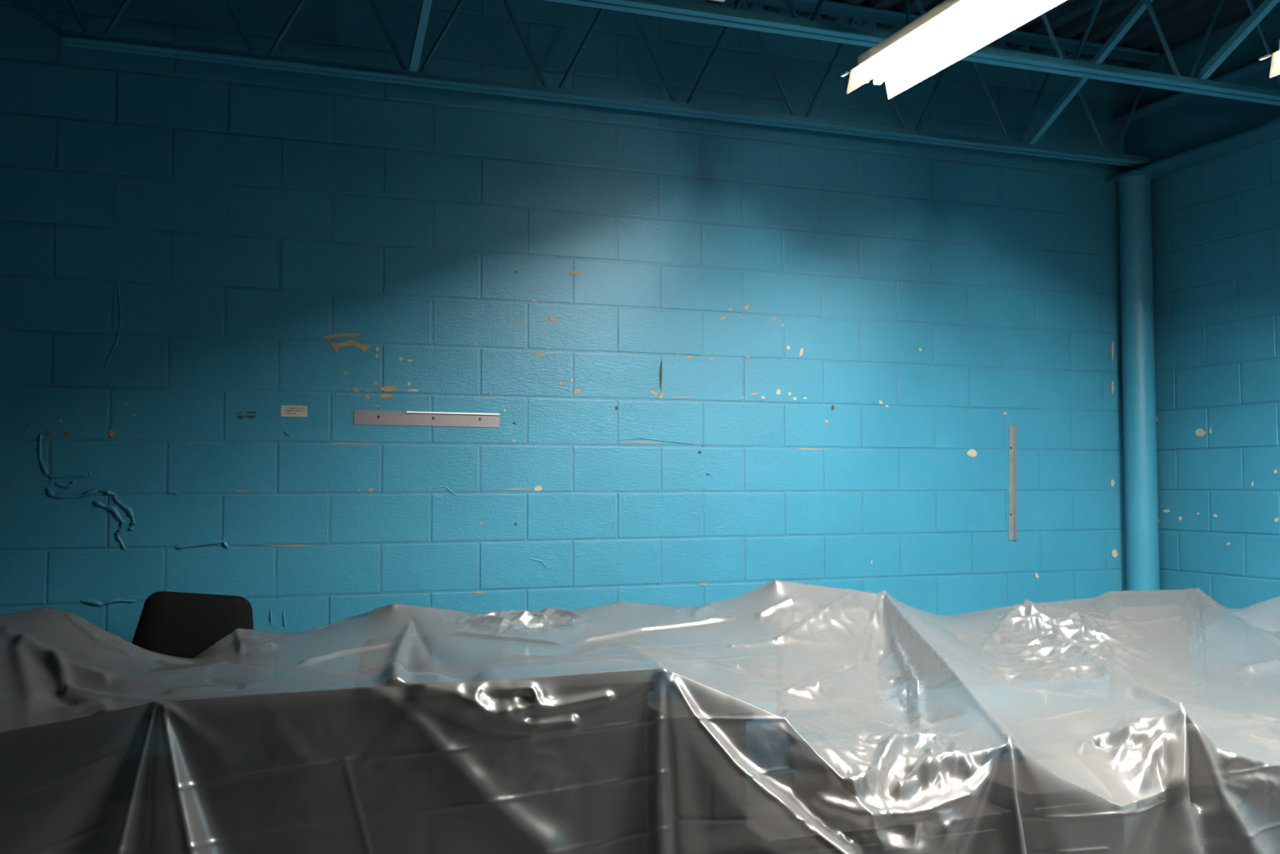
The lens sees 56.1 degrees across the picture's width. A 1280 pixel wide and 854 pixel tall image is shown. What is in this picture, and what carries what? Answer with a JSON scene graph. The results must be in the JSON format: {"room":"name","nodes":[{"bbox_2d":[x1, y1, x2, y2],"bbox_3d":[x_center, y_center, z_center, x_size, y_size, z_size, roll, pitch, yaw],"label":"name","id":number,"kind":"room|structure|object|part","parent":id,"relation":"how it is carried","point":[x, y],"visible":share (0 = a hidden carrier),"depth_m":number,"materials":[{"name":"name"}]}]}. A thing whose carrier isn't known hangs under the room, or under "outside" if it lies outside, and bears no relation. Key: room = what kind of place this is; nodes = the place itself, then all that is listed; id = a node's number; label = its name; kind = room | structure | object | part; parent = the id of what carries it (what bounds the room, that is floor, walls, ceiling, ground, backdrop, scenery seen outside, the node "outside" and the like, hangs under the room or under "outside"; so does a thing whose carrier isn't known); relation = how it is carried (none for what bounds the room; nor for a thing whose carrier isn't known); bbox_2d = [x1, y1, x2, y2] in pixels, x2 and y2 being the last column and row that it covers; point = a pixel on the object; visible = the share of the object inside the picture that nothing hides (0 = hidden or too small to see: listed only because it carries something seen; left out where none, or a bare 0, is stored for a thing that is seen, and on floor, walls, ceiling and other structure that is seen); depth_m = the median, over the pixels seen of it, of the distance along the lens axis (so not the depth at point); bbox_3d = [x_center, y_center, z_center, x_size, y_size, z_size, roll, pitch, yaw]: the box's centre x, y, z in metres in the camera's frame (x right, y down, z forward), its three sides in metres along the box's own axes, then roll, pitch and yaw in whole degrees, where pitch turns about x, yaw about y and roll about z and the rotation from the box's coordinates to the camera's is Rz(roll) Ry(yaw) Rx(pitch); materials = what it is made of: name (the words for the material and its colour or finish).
{"room":"storage room","nodes":[
{"label":"storage room","id":0,"kind":"room"},
{"bbox_2d":[0,0,1139,780],"bbox_3d":[-0.207,-0.137,5.309,6.205,3.705,0.215,1,-3,-20],"label":"wall","id":1,"kind":"structure","parent":0,"point":[717,360],"depth_m":5.14,"materials":[{"name":"blue paint"}]},
{"bbox_2d":[280,404,307,417],"bbox_3d":[-1.375,-0.063,4.771,0.101,0.045,0.003,1,-3,-20],"label":"paper label","id":2,"kind":"object","parent":1,"relation":"attached to","point":[286,410],"visible":1,"depth_m":4.77,"materials":[{"name":"beige paper"}]},
{"bbox_2d":[284,407,305,413],"bbox_3d":[-1.373,-0.064,4.770,0.079,0.028,0.001,1,-3,-20],"label":"print","id":3,"kind":"object","parent":2,"relation":"attached to","point":[286,410],"depth_m":4.77},
{"bbox_2d":[353,409,499,427],"bbox_3d":[-0.873,-0.033,4.949,0.600,0.059,0.011,1,-3,-20],"label":"strip","id":4,"kind":"object","parent":1,"relation":"attached to","point":[360,416],"visible":1,"depth_m":4.95,"materials":[{"name":"metal"}]},
{"bbox_2d":[1008,424,1017,540],"bbox_3d":[1.847,0.274,5.945,0.045,0.573,0.008,2,-3,-20],"label":"strip","id":5,"kind":"object","parent":1,"relation":"attached to","point":[1012,428],"visible":1,"depth_m":5.94,"materials":[{"name":"metal"}]},
{"bbox_3d":[1.839,0.273,5.944,0.030,0.573,0.003,2,-3,-20],"label":"plate","id":6,"kind":"part","parent":5,"relation":"part of","materials":[{"name":"metal"}]},
{"bbox_2d":[705,0,1279,66],"bbox_3d":[1.106,-2.190,1.847,6.405,0.140,7.800,1,-3,-20],"label":"roof truss","id":7,"kind":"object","parent":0,"point":[1181,22],"depth_m":5.71,"materials":[{"name":"blue metal"}]},
{"bbox_2d":[840,0,1066,99],"bbox_3d":[0.993,-1.610,3.592,0.170,0.892,1.280,1,-3,-20],"label":"fluorescent light","id":8,"kind":"object","parent":7,"relation":"hanging from","point":[952,30],"visible":1,"depth_m":3.73,"materials":[{"name":"white plastic"}]},
{"bbox_3d":[0.871,-1.661,3.923,0.007,0.757,0.008,1,-3,-20],"label":"hanger rod","id":9,"kind":"part","parent":8,"relation":"part of","materials":[{"name":"blue paint"}]},
{"bbox_2d":[1258,39,1279,77],"bbox_3d":[2.565,-1.647,2.874,0.170,0.892,2.480,1,-3,-20],"label":"fluorescent light","id":10,"kind":"object","parent":7,"relation":"hanging from","point":[1275,63],"visible":1,"depth_m":3.94,"materials":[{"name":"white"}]},
{"bbox_2d":[1137,1,1279,800],"bbox_3d":[4.017,-0.266,2.833,0.204,3.700,7.400,1,-3,-20],"label":"wall","id":11,"kind":"structure","parent":0,"point":[1215,222],"depth_m":5.79,"materials":[{"name":"blue paint"}]},
{"bbox_2d":[1173,798,1271,853],"bbox_3d":[1.113,1.586,1.666,6.405,0.100,7.800,1,-3,-20],"label":"floor","id":12,"kind":"structure","parent":0,"point":[1233,837],"depth_m":5.00,"materials":[{"name":"plastic"}]},
{"bbox_2d":[0,649,115,812],"bbox_3d":[-1.710,1.137,3.334,0.551,0.966,0.527,1,-3,-20],"label":"office chair","id":13,"kind":"object","parent":12,"relation":"on","point":[66,762],"visible":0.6,"depth_m":3.51,"materials":[{"name":"black plastic"}]},
{"bbox_2d":[0,796,180,853],"bbox_3d":[-1.575,1.282,2.739,1.100,0.620,0.650,1,-3,-20],"label":"desk","id":14,"kind":"object","parent":12,"relation":"on","point":[152,826],"visible":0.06,"depth_m":2.92,"materials":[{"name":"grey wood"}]},
{"bbox_2d":[106,591,258,803],"bbox_3d":[-1.592,1.121,4.126,0.551,1.074,0.527,0,-3,-12],"label":"office chair","id":15,"kind":"object","parent":12,"relation":"on","point":[174,624],"visible":0.46,"depth_m":4.31,"materials":[{"name":"black fabric"}]},
{"bbox_3d":[-1.584,1.194,4.080,0.460,0.089,0.440,0,-3,-12],"label":"seat","id":16,"kind":"part","parent":15,"relation":"part of","materials":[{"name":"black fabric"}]},
{"bbox_3d":[-1.617,0.834,4.338,0.500,0.460,0.069,6,-10,-12],"label":"backrest","id":17,"kind":"part","parent":15,"relation":"part of","materials":[{"name":"black plastic"}]},
{"bbox_2d":[353,634,439,688],"bbox_3d":[-0.769,1.207,4.199,0.551,0.906,0.527,2,-3,-35],"label":"office chair","id":18,"kind":"object","parent":12,"relation":"on","point":[410,650],"visible":0.17,"depth_m":4.35,"materials":[{"name":"grey plastic"}]},
{"bbox_2d":[175,671,654,853],"bbox_3d":[-0.461,1.076,2.581,1.018,1.012,0.148,1,-3,-20],"label":"desk","id":19,"kind":"object","parent":12,"relation":"on","point":[551,765],"visible":1,"depth_m":2.55,"materials":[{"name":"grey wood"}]},
{"bbox_3d":[-0.677,1.050,2.454,0.485,0.892,0.018,1,-3,-20],"label":"door","id":20,"kind":"part","parent":19,"relation":"part of","materials":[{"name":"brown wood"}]},
{"bbox_3d":[-0.485,0.946,2.506,0.011,0.152,0.011,2,-4,-43],"label":"handle","id":21,"kind":"part","parent":19,"relation":"part of","materials":[{"name":"grey metal"}]},
{"bbox_3d":[-0.391,0.947,2.541,0.011,0.152,0.011,2,-4,-43],"label":"handle","id":22,"kind":"part","parent":19,"relation":"part of","materials":[{"name":"grey metal"}]},
{"bbox_3d":[-0.214,1.058,2.626,0.485,0.892,0.018,1,-3,-20],"label":"door","id":23,"kind":"part","parent":19,"relation":"part of","materials":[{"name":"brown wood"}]},
{"bbox_2d":[0,579,1279,853],"bbox_3d":[0.234,1.083,3.798,5.720,1.090,2.583,1,-3,-20],"label":"plastic sheet","id":24,"kind":"object","parent":19,"relation":"on","point":[730,655],"visible":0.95,"depth_m":4.75,"materials":[{"name":"clear plastic"}]},
{"bbox_2d":[647,697,753,853],"bbox_3d":[0.143,1.150,2.978,0.223,0.900,0.228,1,-3,-20],"label":"desk","id":25,"kind":"object","parent":12,"relation":"on","point":[696,748],"visible":0.84,"depth_m":2.91,"materials":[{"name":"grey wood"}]},
{"bbox_3d":[0.127,1.125,2.882,0.087,0.780,0.018,1,-3,-20],"label":"door","id":26,"kind":"part","parent":25,"relation":"part of","materials":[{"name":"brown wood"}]},
{"bbox_3d":[0.133,1.032,2.865,0.011,0.135,0.011,0,-3,2],"label":"handle","id":27,"kind":"part","parent":25,"relation":"part of","materials":[{"name":"grey metal"}]},
{"bbox_3d":[0.217,1.127,2.916,0.087,0.780,0.018,1,-3,-20],"label":"door","id":28,"kind":"part","parent":25,"relation":"part of","materials":[{"name":"plastic"}]},
{"bbox_3d":[0.227,1.033,2.899,0.011,0.135,0.011,0,-3,2],"label":"handle","id":29,"kind":"part","parent":25,"relation":"part of","materials":[{"name":"grey metal"}]},
{"bbox_2d":[746,760,964,804],"bbox_3d":[0.730,1.372,3.669,0.870,0.520,0.500,1,-3,-20],"label":"desk","id":30,"kind":"object","parent":12,"relation":"on","point":[879,779],"visible":0.29,"depth_m":3.77,"materials":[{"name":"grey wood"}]},
{"bbox_2d":[776,607,938,774],"bbox_3d":[0.783,1.175,4.364,0.551,0.981,0.527,1,-3,-20],"label":"office chair","id":31,"kind":"object","parent":12,"relation":"on","point":[815,645],"visible":0.71,"depth_m":4.50,"materials":[{"name":"grey plastic"}]},
{"bbox_3d":[0.716,0.923,4.554,0.440,0.460,0.069,1,-7,-20],"label":"backrest","id":32,"kind":"part","parent":31,"relation":"part of","materials":[{"name":"plastic"}]},
{"bbox_3d":[0.797,1.201,4.322,0.460,0.089,0.440,1,-3,-20],"label":"seat","id":33,"kind":"part","parent":31,"relation":"part of","materials":[{"name":"plastic"}]},
{"bbox_2d":[746,784,1016,853],"bbox_3d":[0.597,1.307,3.138,0.727,0.600,0.328,1,-3,-20],"label":"desk","id":34,"kind":"object","parent":12,"relation":"on","point":[941,819],"visible":0.8,"depth_m":3.08,"materials":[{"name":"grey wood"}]},
{"bbox_3d":[0.480,1.278,2.953,0.339,0.480,0.018,1,-3,-20],"label":"door","id":35,"kind":"part","parent":34,"relation":"part of","materials":[{"name":"brown wood"}]},
{"bbox_3d":[0.806,1.283,3.073,0.339,0.480,0.018,1,-3,-20],"label":"door","id":36,"kind":"part","parent":34,"relation":"part of","materials":[{"name":"brown wood"}]},
{"bbox_2d":[956,754,1173,853],"bbox_3d":[1.172,1.283,3.289,0.479,0.660,0.328,1,-3,-20],"label":"desk","id":37,"kind":"object","parent":12,"relation":"on","point":[1090,803],"visible":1,"depth_m":3.19,"materials":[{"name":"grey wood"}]},
{"bbox_3d":[1.114,1.255,3.124,0.216,0.540,0.018,1,-3,-20],"label":"door","id":38,"kind":"part","parent":37,"relation":"part of","materials":[{"name":"brown wood"}]},
{"bbox_3d":[1.323,1.259,3.202,0.216,0.540,0.018,1,-3,-20],"label":"door","id":39,"kind":"part","parent":37,"relation":"part of","materials":[{"name":"plastic"}]},
{"bbox_2d":[1105,169,1163,736],"bbox_3d":[2.546,0.227,6.101,0.240,3.035,0.200,1,-3,-20],"label":"steel column","id":40,"kind":"structure","parent":12,"relation":"on","point":[1135,206],"depth_m":6.07,"materials":[{"name":"blue metal"}]},
{"bbox_3d":[2.543,-1.281,6.174,0.200,0.015,0.190,1,-3,-20],"label":"cap plate","id":41,"kind":"part","parent":40,"relation":"part of","materials":[{"name":"blue paint"}]},
{"bbox_2d":[1111,57,1279,174],"bbox_3d":[3.669,-1.591,3.246,0.180,0.314,6.495,1,-3,-20],"label":"steel beam","id":42,"kind":"structure","parent":40,"relation":"on","point":[1182,130],"depth_m":5.80,"materials":[{"name":"metal"}]},
{"bbox_2d":[8,0,1160,167],"bbox_3d":[-0.134,-1.666,5.130,5.932,0.578,0.090,1,-3,-20],"label":"joist","id":43,"kind":"object","parent":42,"relation":"on","point":[85,39],"visible":0.91,"depth_m":5.21,"materials":[{"name":"metal"}]},
{"bbox_2d":[408,0,432,71],"bbox_3d":[-0.745,-1.704,4.374,0.032,0.525,0.964,1,-3,-20],"label":"bar","id":44,"kind":"object","parent":43,"relation":"attached to","point":[425,6],"visible":1,"depth_m":4.65,"materials":[{"name":"blue paint"}]},
{"bbox_2d":[1026,0,1153,144],"bbox_3d":[2.068,-1.659,5.415,0.032,0.525,0.964,1,-3,-20],"label":"bar","id":45,"kind":"object","parent":43,"relation":"attached to","point":[1140,6],"visible":1,"depth_m":5.49,"materials":[{"name":"blue paint"}]},
{"bbox_2d":[545,0,1279,105],"bbox_3d":[0.215,-1.712,4.184,5.930,0.578,0.090,1,-3,-20],"label":"joist","id":46,"kind":"object","parent":42,"relation":"on","point":[673,9],"visible":0.88,"depth_m":4.60,"materials":[{"name":"metal"}]},
{"bbox_2d":[1196,0,1279,79],"bbox_3d":[2.466,-1.704,4.486,0.032,0.525,0.964,1,-3,-20],"label":"bar","id":47,"kind":"object","parent":46,"relation":"attached to","point":[1266,6],"visible":1,"depth_m":4.74,"materials":[{"name":"blue paint"}]},
{"bbox_2d":[1024,722,1279,853],"bbox_3d":[2.048,1.395,4.184,1.200,0.520,0.650,1,-3,-20],"label":"desk","id":48,"kind":"object","parent":12,"relation":"on","point":[1217,774],"visible":0.59,"depth_m":4.22,"materials":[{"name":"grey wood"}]},
{"bbox_3d":[1.634,1.389,3.747,0.050,0.490,0.050,1,-3,-20],"label":"leg","id":49,"kind":"part","parent":48,"relation":"part of","materials":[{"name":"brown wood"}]},
{"bbox_3d":[1.949,1.298,4.456,1.100,0.240,0.020,1,-3,-20],"label":"modesty panel","id":50,"kind":"part","parent":48,"relation":"part of","materials":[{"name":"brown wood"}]},
{"bbox_3d":[2.462,1.430,4.619,0.050,0.490,0.050,1,-3,-20],"label":"leg","id":51,"kind":"part","parent":48,"relation":"part of","materials":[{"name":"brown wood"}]},
{"bbox_2d":[1108,604,1270,853],"bbox_3d":[2.290,1.233,5.026,0.551,0.922,0.527,1,-3,-20],"label":"office chair","id":52,"kind":"object","parent":12,"relation":"on","point":[1158,655],"visible":0.74,"depth_m":5.15,"materials":[{"name":"plastic"}]},
{"bbox_3d":[2.222,1.012,5.215,0.440,0.460,0.069,1,-7,-20],"label":"backrest","id":53,"kind":"part","parent":52,"relation":"part of","materials":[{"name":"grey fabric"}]},
{"bbox_3d":[2.166,1.603,4.981,0.264,0.068,0.048,0,-3,-2],"label":"leg","id":54,"kind":"part","parent":52,"relation":"part of","materials":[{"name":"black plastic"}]},
{"bbox_3d":[2.303,1.230,4.986,0.460,0.089,0.440,1,-3,-20],"label":"seat","id":55,"kind":"part","parent":52,"relation":"part of","materials":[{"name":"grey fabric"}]},
{"bbox_3d":[2.258,1.597,4.862,0.048,0.068,0.264,-1,-3,17],"label":"leg","id":56,"kind":"part","parent":52,"relation":"part of","materials":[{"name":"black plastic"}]},
{"bbox_3d":[2.402,1.606,5.065,0.264,0.068,0.048,2,-3,-37],"label":"leg","id":57,"kind":"part","parent":52,"relation":"part of","materials":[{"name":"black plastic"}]},
{"bbox_3d":[2.406,1.599,4.914,0.264,0.068,0.048,-2,-3,34],"label":"leg","id":58,"kind":"part","parent":52,"relation":"part of","materials":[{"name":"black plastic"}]}
]}

